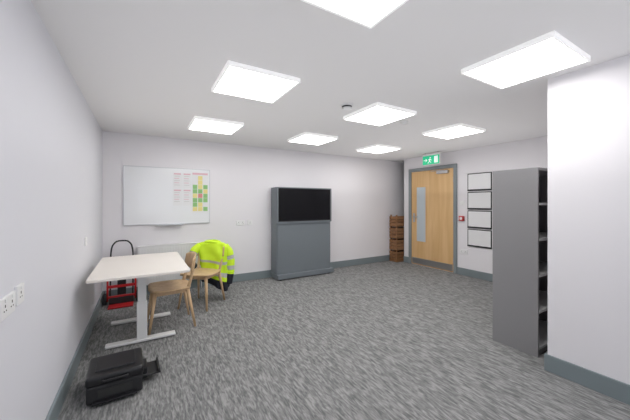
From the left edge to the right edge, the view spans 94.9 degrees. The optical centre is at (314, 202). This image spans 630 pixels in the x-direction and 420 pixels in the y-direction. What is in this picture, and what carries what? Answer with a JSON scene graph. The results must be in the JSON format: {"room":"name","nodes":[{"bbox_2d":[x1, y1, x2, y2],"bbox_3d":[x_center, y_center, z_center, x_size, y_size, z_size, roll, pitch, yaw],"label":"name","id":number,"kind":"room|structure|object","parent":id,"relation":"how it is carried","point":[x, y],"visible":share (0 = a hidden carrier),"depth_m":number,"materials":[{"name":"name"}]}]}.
{"room":"office meeting room","nodes":[
{"label":"office meeting room","id":0,"kind":"room"},
{"bbox_2d":[0,0,101,419],"bbox_3d":[-1.187,0.180,0.951,0.100,2.400,7.450,0,0,-31],"label":"wall","id":1,"kind":"structure","parent":0,"point":[51,138],"depth_m":1.62,"materials":[{"name":"white paint"}]},
{"bbox_2d":[0,291,14,321],"bbox_3d":[-1.258,0.420,1.182,0.016,0.086,0.146,0,0,-31],"label":"wall socket","id":2,"kind":"object","parent":1,"relation":"attached to","point":[7,303],"visible":1,"depth_m":1.17,"materials":[{"name":"white plastic"}]},
{"bbox_2d":[14,282,23,305],"bbox_3d":[-1.330,0.410,1.302,0.016,0.086,0.086,0,0,-31],"label":"wall socket","id":3,"kind":"object","parent":1,"relation":"attached to","point":[19,289],"visible":0.98,"depth_m":1.29,"materials":[{"name":"white plastic"}]},
{"bbox_2d":[45,291,103,419],"bbox_3d":[-1.136,1.312,0.981,0.018,0.135,7.250,0,0,-31],"label":"baseboard","id":4,"kind":"structure","parent":1,"relation":"attached to","point":[60,397],"depth_m":2.24,"materials":[{"name":"grey"}]},
{"bbox_2d":[102,131,403,290],"bbox_3d":[-0.079,0.180,5.896,6.880,2.400,0.100,0,0,-31],"label":"wall","id":5,"kind":"structure","parent":0,"point":[365,192],"depth_m":5.18,"materials":[{"name":"white paint"}]},
{"bbox_2d":[123,165,209,225],"bbox_3d":[-2.259,-0.105,4.490,1.205,0.890,0.070,0,0,-31],"label":"whiteboard","id":6,"kind":"object","parent":5,"relation":"attached to","point":[147,191],"visible":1,"depth_m":4.40,"materials":[{"name":"white ceramic"}]},
{"bbox_2d":[173,172,207,212],"bbox_3d":[-1.998,-0.170,4.668,0.525,0.660,0.004,0,0,-31],"label":"chart","id":7,"kind":"object","parent":6,"relation":"attached to","point":[199,180],"visible":1,"depth_m":4.68,"materials":[{"name":"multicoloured paper"}]},
{"bbox_2d":[137,242,201,287],"bbox_3d":[-2.221,1.009,4.499,0.926,0.742,0.092,0,0,-31],"label":"radiator","id":8,"kind":"object","parent":5,"relation":"attached to","point":[182,249],"visible":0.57,"depth_m":4.42,"materials":[{"name":"white metal"}]},
{"bbox_2d":[236,220,244,224],"bbox_3d":[-1.311,0.350,5.092,0.146,0.086,0.016,0,0,-31],"label":"wall socket","id":9,"kind":"object","parent":5,"relation":"attached to","point":[239,222],"visible":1,"depth_m":5.09,"materials":[{"name":"white plastic"}]},
{"bbox_2d":[104,255,389,295],"bbox_3d":[-0.084,1.312,5.824,6.762,0.135,0.018,0,0,-31],"label":"baseboard","id":10,"kind":"structure","parent":5,"relation":"attached to","point":[267,273],"depth_m":5.29,"materials":[{"name":"grey"}]},
{"bbox_2d":[31,0,629,161],"bbox_3d":[1.765,-1.070,2.717,6.980,0.100,7.450,0,0,-31],"label":"ceiling","id":11,"kind":"structure","parent":0,"point":[141,67],"depth_m":2.07,"materials":[{"name":"white paint"}]},
{"bbox_2d":[188,116,243,134],"bbox_3d":[-1.304,-1.003,3.776,0.584,0.035,0.584,0,0,-31],"label":"ceiling light panel","id":12,"kind":"object","parent":11,"relation":"attached to","point":[198,123],"depth_m":3.68,"materials":[{"name":"white plastic"}]},
{"bbox_2d":[211,60,299,102],"bbox_3d":[-0.519,-1.003,2.463,0.584,0.035,0.584,0,0,-31],"label":"ceiling light panel","id":13,"kind":"object","parent":11,"relation":"attached to","point":[236,79],"depth_m":2.39,"materials":[{"name":"white plastic"}]},
{"bbox_2d":[288,132,337,144],"bbox_3d":[-0.040,-1.003,4.545,0.584,0.035,0.584,0,0,-31],"label":"ceiling light panel","id":14,"kind":"object","parent":11,"relation":"attached to","point":[306,137],"depth_m":4.47,"materials":[{"name":"white plastic"}]},
{"bbox_2d":[341,103,352,110],"bbox_3d":[0.333,-0.993,3.008,0.120,0.055,0.120,0,0,-31],"label":"smoke detector","id":15,"kind":"object","parent":11,"relation":"attached to","point":[346,106],"visible":1,"depth_m":2.97,"materials":[{"name":"white plastic"}]},
{"bbox_2d":[301,0,407,28],"bbox_3d":[0.216,-1.003,1.236,0.584,0.035,0.584,0,0,-31],"label":"ceiling light panel","id":16,"kind":"object","parent":11,"relation":"attached to","point":[367,13],"depth_m":1.47,"materials":[{"name":"white plastic"}]},
{"bbox_2d":[356,144,400,153],"bbox_3d":[1.179,-1.003,5.391,0.584,0.035,0.584,0,0,-31],"label":"ceiling light panel","id":17,"kind":"object","parent":11,"relation":"attached to","point":[377,148],"depth_m":5.34,"materials":[{"name":"white plastic"}]},
{"bbox_2d":[343,102,416,125],"bbox_3d":[0.731,-1.003,3.316,0.584,0.035,0.584,0,0,-31],"label":"ceiling light panel","id":18,"kind":"object","parent":11,"relation":"attached to","point":[377,114],"depth_m":3.23,"materials":[{"name":"white plastic"}]},
{"bbox_2d":[422,152,440,165],"bbox_3d":[2.338,-0.895,5.804,0.046,0.250,0.410,0,0,-31],"label":"exit sign","id":19,"kind":"object","parent":11,"relation":"hanging from","point":[434,158],"visible":1,"depth_m":5.76,"materials":[{"name":"green plastic"}]},
{"bbox_2d":[422,123,485,138],"bbox_3d":[1.951,-1.003,4.081,0.584,0.035,0.584,0,0,-31],"label":"ceiling light panel","id":20,"kind":"object","parent":11,"relation":"attached to","point":[456,130],"depth_m":3.99,"materials":[{"name":"white plastic"}]},
{"bbox_2d":[461,30,590,88],"bbox_3d":[1.513,-1.003,2.106,0.584,0.035,0.584,0,0,-31],"label":"ceiling light panel","id":21,"kind":"object","parent":11,"relation":"attached to","point":[548,53],"depth_m":2.03,"materials":[{"name":"white plastic"}]},
{"bbox_2d":[57,261,629,419],"bbox_3d":[1.765,1.430,2.717,6.980,0.100,7.450,0,0,-31],"label":"floor","id":22,"kind":"structure","parent":0,"point":[384,340],"depth_m":2.58,"materials":[{"name":"carpet"}]},
{"bbox_2d":[103,240,137,309],"bbox_3d":[-2.635,0.950,3.935,0.414,0.860,0.340,0,0,-31],"label":"hand truck","id":23,"kind":"object","parent":22,"relation":"on","point":[124,300],"visible":0.79,"depth_m":3.96,"materials":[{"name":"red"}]},
{"bbox_2d":[85,347,160,406],"bbox_3d":[-1.512,1.278,2.283,0.493,0.203,0.627,0,0,-33],"label":"bag","id":24,"kind":"object","parent":22,"relation":"on","point":[110,377],"visible":1,"depth_m":2.06,"materials":[{"name":"black fabric"}]},
{"bbox_2d":[86,252,189,349],"bbox_3d":[-1.849,1.010,3.089,0.800,0.740,1.200,0,0,-31],"label":"desk","id":25,"kind":"object","parent":22,"relation":"on","point":[141,266],"visible":1,"depth_m":2.87,"materials":[{"name":"white laminate"}]},
{"bbox_2d":[147,252,195,334],"bbox_3d":[-1.627,0.986,3.293,0.503,0.792,0.454,0,0,-33],"label":"dining chair","id":26,"kind":"object","parent":22,"relation":"on","point":[168,287],"visible":0.98,"depth_m":3.23,"materials":[{"name":"brown wood"}]},
{"bbox_2d":[177,246,224,311],"bbox_3d":[-1.531,0.986,3.953,0.454,0.792,0.503,0,0,11],"label":"dining chair","id":27,"kind":"object","parent":22,"relation":"on","point":[199,273],"visible":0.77,"depth_m":3.92,"materials":[{"name":"brown wood"}]},
{"bbox_2d":[189,239,234,290],"bbox_3d":[-1.498,0.894,4.184,0.638,0.724,0.345,0,0,-21],"label":"jacket","id":28,"kind":"object","parent":27,"relation":"on","point":[210,251],"visible":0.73,"depth_m":4.11,"materials":[{"name":"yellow fabric"}]},
{"bbox_2d":[271,187,333,280],"bbox_3d":[-0.224,0.547,5.524,1.190,1.665,0.330,0,0,-31],"label":"stand","id":29,"kind":"object","parent":22,"relation":"on","point":[300,217],"visible":1,"depth_m":5.37,"materials":[{"name":"grey metal"}]},
{"bbox_2d":[389,215,403,261],"bbox_3d":[2.127,0.830,6.990,0.670,1.100,0.230,0,0,-31],"label":"wooden crates","id":30,"kind":"object","parent":22,"relation":"on","point":[396,247],"visible":0.48,"depth_m":6.80,"materials":[{"name":"brown wood"}]},
{"bbox_2d":[493,167,547,356],"bbox_3d":[2.232,0.530,2.950,0.800,1.700,0.390,0,0,-31],"label":"bookcase","id":31,"kind":"object","parent":22,"relation":"on","point":[520,196],"visible":0.73,"depth_m":2.75,"materials":[{"name":"grey metal"}]},
{"bbox_2d":[404,136,547,273],"bbox_3d":[3.082,0.180,5.230,0.100,2.400,3.690,0,0,-31],"label":"wall","id":32,"kind":"structure","parent":0,"point":[533,152],"depth_m":5.32,"materials":[{"name":"white paint"}]},
{"bbox_2d":[409,163,456,273],"bbox_3d":[2.446,0.305,6.126,0.066,2.150,1.180,0,0,-31],"label":"door","id":33,"kind":"structure","parent":32,"relation":"in","point":[433,192],"depth_m":6.08,"materials":[{"name":"brown wood"}]},
{"bbox_2d":[459,216,464,220],"bbox_3d":[2.808,0.295,5.538,0.052,0.090,0.090,0,0,-31],"label":"fire alarm","id":34,"kind":"object","parent":32,"relation":"attached to","point":[461,218],"visible":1,"depth_m":5.51,"materials":[{"name":"red paint"}]},
{"bbox_2d":[460,249,466,253],"bbox_3d":[2.840,0.930,5.522,0.016,0.086,0.146,0,0,-31],"label":"wall socket","id":35,"kind":"object","parent":32,"relation":"attached to","point":[462,251],"depth_m":5.52,"materials":[{"name":"white plastic"}]},
{"bbox_2d":[457,267,492,281],"bbox_3d":[3.370,1.312,4.632,0.018,0.135,2.332,0,0,-31],"label":"baseboard","id":36,"kind":"structure","parent":32,"relation":"attached to","point":[462,271],"depth_m":5.31,"materials":[{"name":"grey"}]},
{"bbox_2d":[467,229,491,248],"bbox_3d":[2.991,0.647,5.263,0.017,0.325,0.440,0,0,-31],"label":"picture frame","id":37,"kind":"object","parent":32,"relation":"attached to","point":[476,238],"visible":1,"depth_m":5.24,"materials":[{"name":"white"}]},
{"bbox_2d":[467,191,491,209],"bbox_3d":[2.991,-0.043,5.263,0.017,0.325,0.440,0,0,-31],"label":"holder","id":38,"kind":"object","parent":32,"relation":"attached to","point":[476,200],"visible":1,"depth_m":5.24,"materials":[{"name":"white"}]},
{"bbox_2d":[467,172,491,190],"bbox_3d":[2.991,-0.388,5.263,0.017,0.325,0.440,0,0,-31],"label":"holder","id":39,"kind":"object","parent":32,"relation":"attached to","point":[476,181],"visible":1,"depth_m":5.24,"materials":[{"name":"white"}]},
{"bbox_2d":[467,210,491,229],"bbox_3d":[2.991,0.302,5.263,0.017,0.325,0.440,0,0,-31],"label":"holder","id":40,"kind":"object","parent":32,"relation":"attached to","point":[476,219],"visible":1,"depth_m":5.24,"materials":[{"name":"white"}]},
{"bbox_2d":[548,54,629,384],"bbox_3d":[3.858,0.180,1.586,2.510,2.400,3.360,0,0,-31],"label":"wall","id":41,"kind":"structure","parent":0,"point":[589,107],"depth_m":2.16,"materials":[{"name":"white paint"}]},
{"bbox_2d":[544,353,629,404],"bbox_3d":[2.743,1.312,0.988,0.018,0.135,3.278,0,0,-31],"label":"baseboard","id":42,"kind":"structure","parent":41,"relation":"attached to","point":[613,388],"depth_m":2.15,"materials":[{"name":"grey"}]}
]}

